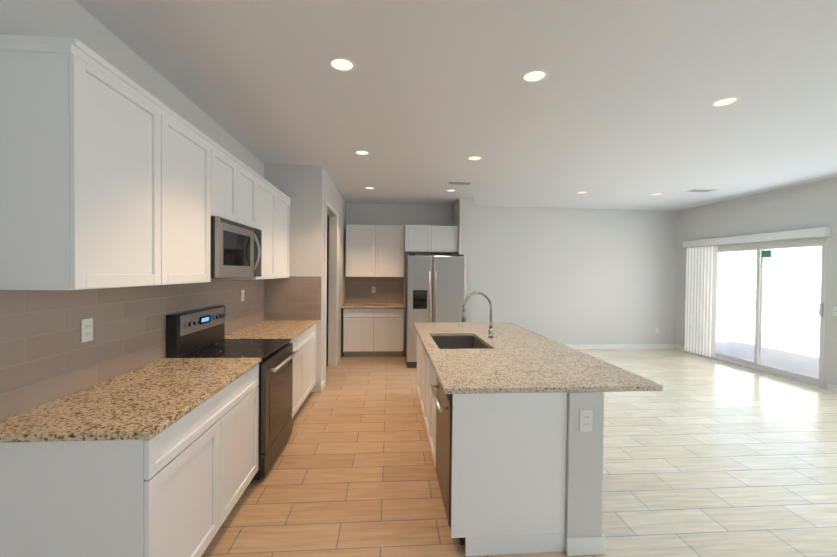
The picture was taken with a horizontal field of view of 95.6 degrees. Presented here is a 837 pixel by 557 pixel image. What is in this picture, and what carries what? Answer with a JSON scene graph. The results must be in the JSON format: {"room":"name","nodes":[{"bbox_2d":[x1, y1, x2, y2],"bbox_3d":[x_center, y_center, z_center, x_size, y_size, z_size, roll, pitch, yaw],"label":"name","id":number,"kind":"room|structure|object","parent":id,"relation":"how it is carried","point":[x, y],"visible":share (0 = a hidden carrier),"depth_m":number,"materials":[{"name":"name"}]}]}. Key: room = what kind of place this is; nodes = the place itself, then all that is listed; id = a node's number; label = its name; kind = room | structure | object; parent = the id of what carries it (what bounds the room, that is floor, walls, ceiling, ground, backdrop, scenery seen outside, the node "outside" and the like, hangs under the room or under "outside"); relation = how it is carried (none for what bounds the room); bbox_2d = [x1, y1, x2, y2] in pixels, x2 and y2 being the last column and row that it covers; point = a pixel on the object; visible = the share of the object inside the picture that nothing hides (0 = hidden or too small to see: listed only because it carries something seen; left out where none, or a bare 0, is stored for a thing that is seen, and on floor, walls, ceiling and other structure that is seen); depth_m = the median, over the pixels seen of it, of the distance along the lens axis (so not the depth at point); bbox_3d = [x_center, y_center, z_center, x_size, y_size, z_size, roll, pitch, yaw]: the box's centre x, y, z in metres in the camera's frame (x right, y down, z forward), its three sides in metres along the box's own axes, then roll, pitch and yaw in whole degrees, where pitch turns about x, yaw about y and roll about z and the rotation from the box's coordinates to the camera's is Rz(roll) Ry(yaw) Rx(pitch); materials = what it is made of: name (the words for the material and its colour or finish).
{"room":"kitchen","nodes":[
{"label":"kitchen","id":0,"kind":"room"},
{"bbox_2d":[0,0,263,177],"bbox_3d":[-1.686,0.074,0.584,0.140,2.860,8.326,1,1,-4],"label":"wall","id":1,"kind":"structure","parent":0,"point":[63,19],"depth_m":2.09,"materials":[{"name":"white paint"}]},
{"bbox_2d":[81,318,92,342],"bbox_3d":[-1.707,0.267,1.956,0.008,0.118,0.072,1,1,-4],"label":"electrical outlet plate","id":2,"kind":"object","parent":1,"relation":"attached to","point":[86,330],"depth_m":1.95,"materials":[{"name":"white plastic"}]},
{"bbox_2d":[0,34,219,293],"bbox_3d":[-1.565,-0.462,2.094,0.315,0.995,1.218,1,1,-4],"label":"upper cabinet","id":3,"kind":"object","parent":1,"relation":"attached to","point":[104,187],"depth_m":1.61,"materials":[{"name":"white wood"}]},
{"bbox_2d":[0,278,263,420],"bbox_3d":[-1.776,0.278,2.736,0.008,0.549,4.024,1,1,-4],"label":"backsplash","id":4,"kind":"structure","parent":1,"relation":"attached to","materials":[{"name":"tile"}]},
{"bbox_2d":[220,146,259,229],"bbox_3d":[-1.639,-0.713,3.084,0.315,0.525,0.896,1,1,-4],"label":"upper cabinet","id":5,"kind":"object","parent":1,"relation":"attached to","point":[239,184],"depth_m":3.13,"materials":[{"name":"white wood"}]},
{"bbox_2d":[211,216,261,277],"bbox_3d":[-1.584,-0.230,3.096,0.434,0.433,0.892,1,1,-4],"label":"microwave","id":6,"kind":"object","parent":5,"relation":"attached to","point":[235,249],"visible":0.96,"depth_m":2.92,"materials":[{"name":"silver metal"}]},
{"bbox_2d":[241,290,243,300],"bbox_3d":[-1.866,0.181,4.029,0.008,0.118,0.072,1,1,-4],"label":"electrical outlet plate","id":7,"kind":"object","parent":1,"relation":"attached to","point":[242,291],"depth_m":4.01,"materials":[{"name":"white plastic"}]},
{"bbox_2d":[220,176,291,281],"bbox_3d":[-1.720,-0.496,4.107,0.315,0.995,1.271,1,1,-4],"label":"upper cabinet","id":8,"kind":"object","parent":1,"relation":"attached to","point":[274,204],"depth_m":4.10,"materials":[{"name":"white wood"}]},
{"bbox_2d":[264,164,323,391],"bbox_3d":[-2.183,0.001,4.780,1.910,2.860,0.120,1,1,-4],"label":"wall","id":9,"kind":"structure","parent":0,"point":[301,187],"depth_m":4.77,"materials":[{"name":"white paint"}]},
{"bbox_2d":[264,276,320,319],"bbox_3d":[-1.578,0.248,4.764,0.695,0.549,0.008,1,1,-4],"label":"backsplash","id":10,"kind":"structure","parent":9,"relation":"attached to","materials":[{"name":"tile"}]},
{"bbox_2d":[323,169,345,380],"bbox_3d":[-1.389,-0.012,6.132,0.120,2.860,2.454,1,1,-4],"label":"wall","id":11,"kind":"structure","parent":0,"point":[341,207],"depth_m":6.12,"materials":[{"name":"white paint"}]},
{"bbox_2d":[321,380,324,391],"bbox_3d":[-1.241,1.392,4.921,0.013,0.095,0.238,1,1,-4],"label":"baseboard","id":12,"kind":"structure","parent":11,"relation":"attached to","point":[322,385],"depth_m":4.88,"materials":[{"name":"white wood"}]},
{"bbox_2d":[324,200,337,385],"bbox_3d":[-1.280,0.188,5.604,0.017,2.480,1.150,1,1,-4],"label":"door frame","id":13,"kind":"structure","parent":11,"relation":"attached to","point":[332,209],"depth_m":5.06,"materials":[{"name":"white wood"}]},
{"bbox_2d":[75,0,836,210],"bbox_3d":[1.517,-1.407,2.095,8.850,0.120,11.180,1,1,-4],"label":"ceiling","id":14,"kind":"structure","parent":0,"point":[423,101],"depth_m":2.76,"materials":[{"name":"white paint"}]},
{"bbox_2d":[327,56,356,71],"bbox_3d":[-0.490,-1.370,2.433,0.190,0.005,0.190,1,1,-4],"label":"recessed light","id":15,"kind":"object","parent":14,"relation":"in","point":[340,64],"visible":1,"depth_m":2.43,"materials":[{"name":"white"}]},
{"bbox_2d":[354,150,370,154],"bbox_3d":[-0.628,-1.400,4.228,0.190,0.005,0.190,1,1,-4],"label":"recessed light","id":16,"kind":"object","parent":14,"relation":"in","point":[361,152],"visible":1,"depth_m":4.22,"materials":[{"name":"white plastic"}]},
{"bbox_2d":[446,181,472,184],"bbox_3d":[0.606,-1.409,5.606,0.360,0.008,0.200,1,1,-4],"label":"ceiling vent","id":17,"kind":"object","parent":14,"relation":"in","point":[458,183],"visible":0.96,"depth_m":5.61,"materials":[{"name":"white metal"}]},
{"bbox_2d":[466,156,482,160],"bbox_3d":[0.649,-1.389,4.386,0.190,0.005,0.190,1,1,-4],"label":"recessed light","id":18,"kind":"object","parent":14,"relation":"in","point":[473,158],"visible":1,"depth_m":4.39,"materials":[{"name":"white plastic"}]},
{"bbox_2d":[520,69,548,82],"bbox_3d":[0.779,-1.359,2.551,0.190,0.005,0.190,1,1,-4],"label":"recessed light","id":19,"kind":"object","parent":14,"relation":"in","point":[533,75],"visible":1,"depth_m":2.54,"materials":[{"name":"white plastic"}]},
{"bbox_2d":[685,189,716,192],"bbox_3d":[4.416,-1.374,5.939,0.360,0.008,0.200,1,1,-4],"label":"ceiling vent","id":20,"kind":"object","parent":14,"relation":"in","point":[702,190],"visible":1,"depth_m":5.91,"materials":[{"name":"white metal"}]},
{"bbox_2d":[709,96,740,106],"bbox_3d":[2.342,-1.348,2.901,0.190,0.005,0.190,1,1,-4],"label":"recessed light","id":21,"kind":"object","parent":14,"relation":"in","point":[725,101],"visible":1,"depth_m":2.89,"materials":[{"name":"white plastic"}]},
{"bbox_2d":[453,199,473,322],"bbox_3d":[0.824,-0.005,7.171,0.250,2.860,0.720,1,1,-4],"label":"wall","id":22,"kind":"structure","parent":0,"point":[463,213],"depth_m":6.81,"materials":[{"name":"white paint"}]},
{"bbox_2d":[326,203,677,349],"bbox_3d":[1.080,-0.010,7.622,8.850,2.860,0.140,1,1,-4],"label":"wall","id":23,"kind":"structure","parent":0,"point":[569,276],"depth_m":7.70,"materials":[{"name":"white paint"}]},
{"bbox_2d":[345,276,403,303],"bbox_3d":[-0.856,0.221,7.401,1.133,0.534,0.008,1,1,-4],"label":"backsplash","id":24,"kind":"structure","parent":23,"relation":"attached to","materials":[{"name":"tile"}]},
{"bbox_2d":[346,224,404,275],"bbox_3d":[-0.821,-0.519,7.229,1.080,0.970,0.330,1,1,-4],"label":"upper cabinet","id":25,"kind":"object","parent":23,"relation":"attached to","point":[375,256],"depth_m":7.07,"materials":[{"name":"white wood"}]},
{"bbox_2d":[405,225,457,253],"bbox_3d":[0.216,-0.739,7.169,0.967,0.505,0.600,1,1,-4],"label":"upper cabinet","id":26,"kind":"object","parent":23,"relation":"attached to","point":[427,239],"depth_m":6.87,"materials":[{"name":"white wood"}]},
{"bbox_2d":[566,344,674,348],"bbox_3d":[3.125,1.393,7.724,4.446,0.095,0.013,1,1,-4],"label":"baseboard","id":27,"kind":"structure","parent":23,"relation":"attached to","point":[625,346],"depth_m":7.80,"materials":[{"name":"white wood"}]},
{"bbox_2d":[201,349,836,556],"bbox_3d":[1.486,1.572,2.143,8.850,0.120,11.180,1,1,-4],"label":"floor","id":28,"kind":"structure","parent":0,"point":[704,456],"depth_m":2.93,"materials":[{"name":"tile"}]},
{"bbox_2d":[0,366,258,556],"bbox_3d":[-1.411,1.041,2.058,0.645,0.884,1.242,1,1,-4],"label":"base cabinet","id":29,"kind":"object","parent":28,"relation":"on","point":[169,495],"depth_m":1.46,"materials":[{"name":"white wood"}]},
{"bbox_2d":[0,358,260,445],"bbox_3d":[-1.397,0.583,2.041,0.662,0.029,1.262,1,1,-4],"label":"countertop","id":30,"kind":"structure","parent":29,"relation":"on","point":[137,405],"depth_m":1.73,"materials":[{"name":"beige stone"}]},
{"bbox_2d":[166,305,298,482],"bbox_3d":[-1.430,0.859,3.071,0.741,1.215,0.778,1,1,-4],"label":"range","id":31,"kind":"object","parent":28,"relation":"on","point":[197,333],"visible":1,"depth_m":2.92,"materials":[{"name":"black metal"}]},
{"bbox_2d":[289,330,307,417],"bbox_3d":[-1.546,1.012,3.821,0.645,0.884,0.722,1,1,-4],"label":"base cabinet","id":32,"kind":"object","parent":28,"relation":"on","point":[300,360],"depth_m":3.97,"materials":[{"name":"white wood"}]},
{"bbox_2d":[225,318,315,341],"bbox_3d":[-1.556,0.548,4.112,0.662,0.029,1.320,1,1,-4],"label":"countertop","id":33,"kind":"structure","parent":32,"relation":"on","point":[271,328],"depth_m":4.00,"materials":[{"name":"beige stone"}]},
{"bbox_2d":[308,326,315,393],"bbox_3d":[-1.592,1.002,4.417,0.645,0.884,0.722,1,1,-4],"label":"base cabinet","id":34,"kind":"object","parent":28,"relation":"on","point":[311,333],"depth_m":4.58,"materials":[{"name":"white wood"}]},
{"bbox_2d":[343,308,403,356],"bbox_3d":[-0.825,0.967,7.098,1.080,0.884,0.640,1,1,-4],"label":"base cabinet","id":35,"kind":"object","parent":28,"relation":"on","point":[366,331],"depth_m":6.79,"materials":[{"name":"white wood"}]},
{"bbox_2d":[341,304,404,307],"bbox_3d":[-0.834,0.509,7.077,1.130,0.031,0.665,1,1,-4],"label":"countertop","id":36,"kind":"structure","parent":35,"relation":"on","point":[345,305],"depth_m":6.82,"materials":[{"name":"beige stone"}]},
{"bbox_2d":[405,254,464,367],"bbox_3d":[0.254,0.518,6.420,0.920,1.825,0.867,1,1,-4],"label":"refrigerator","id":37,"kind":"object","parent":28,"relation":"on","point":[435,289],"visible":0.6,"depth_m":6.05,"materials":[{"name":"grey metal"}]},
{"bbox_2d":[415,327,612,555],"bbox_3d":[0.473,1.040,3.370,0.900,0.884,2.687,1,1,-4],"label":"kitchen island","id":38,"kind":"object","parent":28,"relation":"on","point":[513,415],"depth_m":2.07,"materials":[{"name":"white wood"}]},
{"bbox_2d":[430,375,462,544],"bbox_3d":[0.163,1.060,2.415,0.136,0.868,0.610,1,1,-4],"label":"dishwasher","id":39,"kind":"object","parent":38,"relation":"in","point":[443,401],"depth_m":2.28,"materials":[{"name":"silver metal"}]},
{"bbox_2d":[413,323,662,390],"bbox_3d":[0.651,0.584,3.389,1.228,0.031,2.656,1,1,-4],"label":"island countertop","id":40,"kind":"structure","parent":38,"relation":"on","point":[516,358],"depth_m":2.55,"materials":[{"name":"beige stone"}]},
{"bbox_2d":[431,336,490,348],"bbox_3d":[0.367,0.712,3.492,0.484,0.233,0.834,1,1,-4],"label":"sink","id":41,"kind":"object","parent":40,"relation":"in","point":[443,342],"depth_m":3.89,"materials":[{"name":"silver metal"}]},
{"bbox_2d":[462,291,493,338],"bbox_3d":[0.558,0.342,3.591,0.311,0.444,0.110,1,1,-4],"label":"faucet","id":42,"kind":"object","parent":40,"relation":"on","point":[490,331],"depth_m":3.56,"materials":[{"name":"silver metal"}]},
{"bbox_2d":[579,410,592,431],"bbox_3d":[0.911,0.772,2.061,0.072,0.118,0.008,1,1,-4],"label":"outlet","id":43,"kind":"object","parent":38,"relation":"attached to","point":[585,416],"depth_m":2.06,"materials":[{"name":"white plastic"}]},
{"bbox_2d":[675,177,836,388],"bbox_3d":[5.843,0.123,2.452,0.140,2.860,10.900,1,1,-4],"label":"wall","id":44,"kind":"structure","parent":0,"point":[801,207],"depth_m":5.87,"materials":[{"name":"white paint"}]},
{"bbox_2d":[675,344,700,355],"bbox_3d":[5.362,1.419,7.559,0.013,0.095,0.654,1,1,-4],"label":"baseboard","id":45,"kind":"structure","parent":44,"relation":"attached to","point":[680,347],"depth_m":7.71,"materials":[{"name":"white wood"}]},
{"bbox_2d":[683,227,830,247],"bbox_3d":[5.432,-0.657,6.354,0.093,0.115,2.490,1,1,-4],"label":"blind valance","id":46,"kind":"object","parent":44,"relation":"attached to","point":[808,233],"visible":1,"depth_m":5.94,"materials":[{"name":"white plastic"}]},
{"bbox_2d":[685,245,717,357],"bbox_3d":[5.354,0.414,7.205,0.088,2.045,0.632,1,1,-4],"label":"vertical blind slats","id":47,"kind":"object","parent":46,"relation":"hanging from","point":[701,297],"visible":1,"depth_m":7.13,"materials":[{"name":"grey fabric"}]},
{"bbox_2d":[706,238,826,387],"bbox_3d":[5.539,0.460,6.196,0.147,2.060,2.020,1,1,-4],"label":"sliding glass door","id":48,"kind":"structure","parent":44,"relation":"in","point":[761,253],"depth_m":5.95,"materials":[{"name":"clear glass"}]},
{"bbox_2d":[828,383,836,391],"bbox_3d":[5.857,1.527,1.097,0.013,0.095,8.110,1,1,-4],"label":"baseboard","id":49,"kind":"structure","parent":44,"relation":"attached to","point":[832,387],"depth_m":5.08,"materials":[{"name":"white wood"}]},
{"bbox_2d":[833,307,836,315],"bbox_3d":[5.566,0.438,5.054,0.010,0.118,0.072,1,1,-4],"label":"electrical outlet plate","id":50,"kind":"object","parent":44,"relation":"attached to","point":[834,308],"depth_m":5.07,"materials":[{"name":"white plastic"}]},
{"label":"outside","id":51,"kind":"structure","parent":0,"visible":0},
{"bbox_2d":[716,322,818,377],"bbox_3d":[10.088,1.660,5.762,8.860,0.170,22.000,1,1,-4],"label":"ground","id":52,"kind":"structure","parent":51,"point":[806,363],"depth_m":8.27,"materials":[{"name":"grey concrete"}]},
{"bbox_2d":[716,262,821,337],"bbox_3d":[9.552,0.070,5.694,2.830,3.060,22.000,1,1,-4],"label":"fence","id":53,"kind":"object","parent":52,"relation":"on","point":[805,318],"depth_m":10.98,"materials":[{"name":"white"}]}
]}

